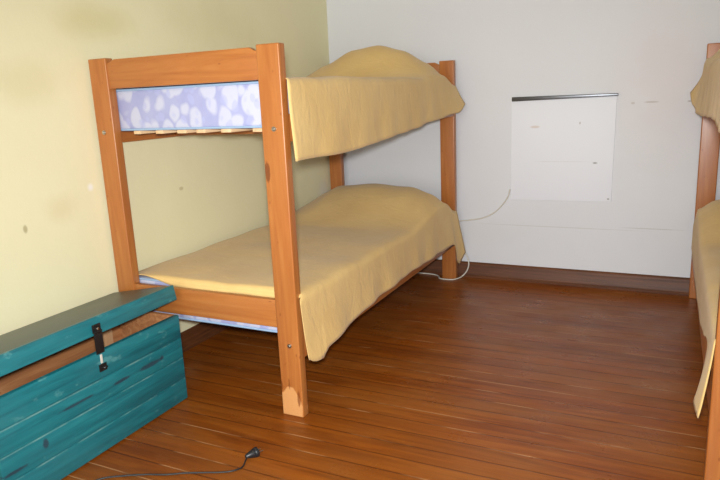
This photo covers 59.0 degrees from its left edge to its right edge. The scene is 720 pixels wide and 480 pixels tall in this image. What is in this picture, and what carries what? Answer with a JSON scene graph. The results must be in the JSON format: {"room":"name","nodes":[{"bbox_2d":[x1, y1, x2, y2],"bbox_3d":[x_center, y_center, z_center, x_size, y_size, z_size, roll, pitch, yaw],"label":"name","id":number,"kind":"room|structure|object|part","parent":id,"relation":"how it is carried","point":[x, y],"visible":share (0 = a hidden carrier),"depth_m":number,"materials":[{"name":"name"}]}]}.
{"room":"dormitory","nodes":[
{"label":"dormitory","id":0,"kind":"room"},
{"bbox_2d":[0,0,330,334],"bbox_3d":[-1.891,-0.313,0.933,0.120,2.700,7.840,4,14,25],"label":"wall","id":1,"kind":"structure","parent":0,"point":[188,194],"depth_m":2.57,"materials":[{"name":"beige paint"}]},
{"bbox_2d":[180,322,230,352],"bbox_3d":[-1.782,0.961,1.180,0.010,0.098,7.573,4,14,25],"label":"baseboard","id":2,"kind":"structure","parent":1,"relation":"attached to","point":[197,334],"depth_m":3.17,"materials":[{"name":"brown wood"}]},
{"bbox_2d":[61,273,708,479],"bbox_3d":[-0.353,1.145,0.538,3.400,0.100,7.840,4,14,25],"label":"floor","id":3,"kind":"structure","parent":0,"point":[463,378],"depth_m":2.49,"materials":[{"name":"brown wood"}]},
{"bbox_2d":[0,285,187,479],"bbox_3d":[-1.024,0.486,2.251,0.357,0.475,0.802,4,14,25],"label":"storage chest","id":4,"kind":"object","parent":3,"relation":"on","point":[76,382],"visible":1,"depth_m":2.17,"materials":[{"name":"teal paint"}]},
{"bbox_3d":[-1.163,0.535,2.335,0.020,0.354,0.752,4,14,25],"label":"panel","id":5,"kind":"part","parent":4,"relation":"part of","materials":[{"name":"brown wood"}]},
{"bbox_3d":[-1.054,0.293,2.218,0.312,0.016,0.802,-8,9,28],"label":"lid","id":6,"kind":"part","parent":4,"relation":"part of","materials":[{"name":"teal wood"}]},
{"bbox_3d":[-0.904,0.293,2.144,0.020,0.060,0.802,-8,9,28],"label":"lid","id":7,"kind":"part","parent":4,"relation":"part of","materials":[{"name":"teal paint"}]},
{"bbox_3d":[-0.886,0.298,2.142,0.009,0.030,0.034,4,14,25],"label":"hinge plate","id":8,"kind":"part","parent":4,"relation":"part of","materials":[{"name":"black metal"}]},
{"bbox_3d":[-0.879,0.435,2.178,0.003,0.026,0.032,4,14,25],"label":"staple plate","id":9,"kind":"part","parent":4,"relation":"part of","materials":[{"name":"black metal"}]},
{"bbox_3d":[-0.867,0.459,2.612,0.306,0.354,0.020,4,14,25],"label":"panel","id":10,"kind":"part","parent":4,"relation":"part of","materials":[{"name":"brown wood"}]},
{"bbox_2d":[96,447,262,479],"bbox_3d":[-0.649,0.752,2.047,0.682,0.035,0.105,-6,13,-15],"label":"power cord","id":11,"kind":"object","parent":3,"relation":"on","point":[254,452],"visible":1,"depth_m":2.06,"materials":[{"name":"black rubber"}]},
{"bbox_2d":[88,43,456,416],"bbox_3d":[-0.214,-0.227,3.282,0.872,1.353,1.962,4,14,25],"label":"bunk bed","id":12,"kind":"object","parent":3,"relation":"on","point":[265,64],"visible":0.42,"depth_m":2.38,"materials":[{"name":"brown wood"}]},
{"bbox_3d":[-0.978,-0.042,2.613,0.090,1.353,0.040,4,14,25],"label":"post","id":13,"kind":"part","parent":12,"relation":"part of","materials":[{"name":"brown wood"}]},
{"bbox_3d":[-0.611,-0.637,3.376,0.026,0.095,1.872,4,14,25],"label":"rail","id":14,"kind":"part","parent":12,"relation":"part of","materials":[{"name":"brown wood"}]},
{"bbox_2d":[116,80,289,130],"bbox_3d":[-0.235,-0.693,3.175,0.817,0.161,1.947,4,14,25],"label":"mattress","id":15,"kind":"object","parent":12,"relation":"on","point":[236,105],"visible":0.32,"depth_m":2.35,"materials":[{"name":"fabric"}]},
{"bbox_3d":[-0.614,0.250,2.504,0.696,0.107,0.024,4,14,25],"label":"rail","id":16,"kind":"part","parent":12,"relation":"part of","materials":[{"name":"brown wood"}]},
{"bbox_2d":[139,275,276,332],"bbox_3d":[-0.202,0.054,3.344,0.817,0.161,1.947,4,14,25],"label":"mattress","id":17,"kind":"object","parent":12,"relation":"on","point":[143,279],"visible":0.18,"depth_m":2.54,"materials":[{"name":"fabric"}]},
{"bbox_3d":[-0.273,0.003,2.277,0.090,1.353,0.040,4,14,25],"label":"post","id":18,"kind":"part","parent":12,"relation":"part of","materials":[{"name":"brown wood"}]},
{"bbox_2d":[116,45,464,160],"bbox_3d":[-0.201,-0.743,3.183,0.930,0.495,1.977,4,14,25],"label":"bedspread","id":19,"kind":"object","parent":12,"relation":"on","point":[367,96],"visible":0.77,"depth_m":2.78,"materials":[{"name":"yellow fabric"}]},
{"bbox_2d":[139,183,465,360],"bbox_3d":[-0.162,0.057,3.349,0.900,0.531,1.978,4,14,25],"label":"bedspread","id":20,"kind":"object","parent":12,"relation":"on","point":[355,243],"visible":0.9,"depth_m":2.97,"materials":[{"name":"yellow fabric"}]},
{"bbox_3d":[-0.155,-0.457,4.286,0.090,1.353,0.040,4,14,25],"label":"post","id":21,"kind":"part","parent":12,"relation":"part of","materials":[{"name":"brown wood"}]},
{"bbox_3d":[0.150,-0.589,3.013,0.026,0.095,1.872,4,14,25],"label":"rail","id":22,"kind":"part","parent":12,"relation":"part of","materials":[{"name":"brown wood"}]},
{"bbox_3d":[0.183,0.172,3.185,0.026,0.125,1.872,4,14,25],"label":"rail","id":23,"kind":"part","parent":12,"relation":"part of","materials":[{"name":"brown wood"}]},
{"bbox_3d":[0.550,-0.412,3.950,0.090,1.353,0.040,4,14,25],"label":"post","id":24,"kind":"part","parent":12,"relation":"part of","materials":[{"name":"brown wood"}]},
{"bbox_2d":[418,189,510,279],"bbox_3d":[0.388,-0.050,4.139,1.150,0.576,0.132,4,14,25],"label":"cable","id":25,"kind":"object","parent":3,"relation":"on","point":[509,189],"visible":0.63,"depth_m":4.05,"materials":[{"name":"white plastic"}]},
{"bbox_2d":[689,43,719,479],"bbox_3d":[1.781,-0.108,2.367,0.872,1.353,1.962,4,14,25],"label":"bunk bed","id":26,"kind":"object","parent":3,"relation":"on","point":[710,136],"visible":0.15,"depth_m":3.21,"materials":[{"name":"brown wood"}]},
{"bbox_3d":[1.417,0.243,2.633,0.026,0.125,1.872,4,14,25],"label":"rail","id":27,"kind":"part","parent":26,"relation":"part of","materials":[{"name":"brown wood"}]},
{"bbox_3d":[1.840,-0.338,3.371,0.090,1.353,0.040,4,14,25],"label":"post","id":28,"kind":"part","parent":26,"relation":"part of","materials":[{"name":"brown wood"}]},
{"bbox_2d":[690,49,719,132],"bbox_3d":[1.742,-0.652,2.268,0.951,0.431,1.953,4,14,25],"label":"bedspread","id":29,"kind":"object","parent":26,"relation":"on","point":[705,96],"visible":1,"depth_m":2.49,"materials":[{"name":"yellow fabric"}]},
{"bbox_2d":[691,199,719,417],"bbox_3d":[1.762,0.124,2.429,0.891,0.418,1.914,4,14,25],"label":"bedspread","id":30,"kind":"object","parent":26,"relation":"on","point":[705,247],"visible":0.99,"depth_m":2.45,"materials":[{"name":"yellow fabric"}]},
{"bbox_3d":[1.017,0.077,1.698,0.090,1.353,0.040,4,14,25],"label":"post","id":31,"kind":"part","parent":26,"relation":"part of","materials":[{"name":"brown wood"}]},
{"bbox_2d":[326,0,719,277],"bbox_3d":[1.250,-1.058,3.610,3.160,2.700,0.120,4,14,25],"label":"wall","id":32,"kind":"structure","parent":0,"point":[650,53],"depth_m":3.69,"materials":[{"name":"white paint"}]},
{"bbox_2d":[419,259,689,295],"bbox_3d":[1.274,0.226,3.833,3.160,0.098,0.026,4,14,25],"label":"baseboard","id":33,"kind":"structure","parent":32,"relation":"attached to","point":[520,273],"depth_m":3.83,"materials":[{"name":"brown wood"}]},
{"bbox_2d":[511,93,617,201],"bbox_3d":[1.173,-0.528,3.699,0.587,0.612,0.020,4,14,25],"label":"wall panel","id":34,"kind":"object","parent":32,"relation":"attached to","point":[562,146],"visible":1,"depth_m":3.69,"materials":[{"name":"white metal"}]}
]}

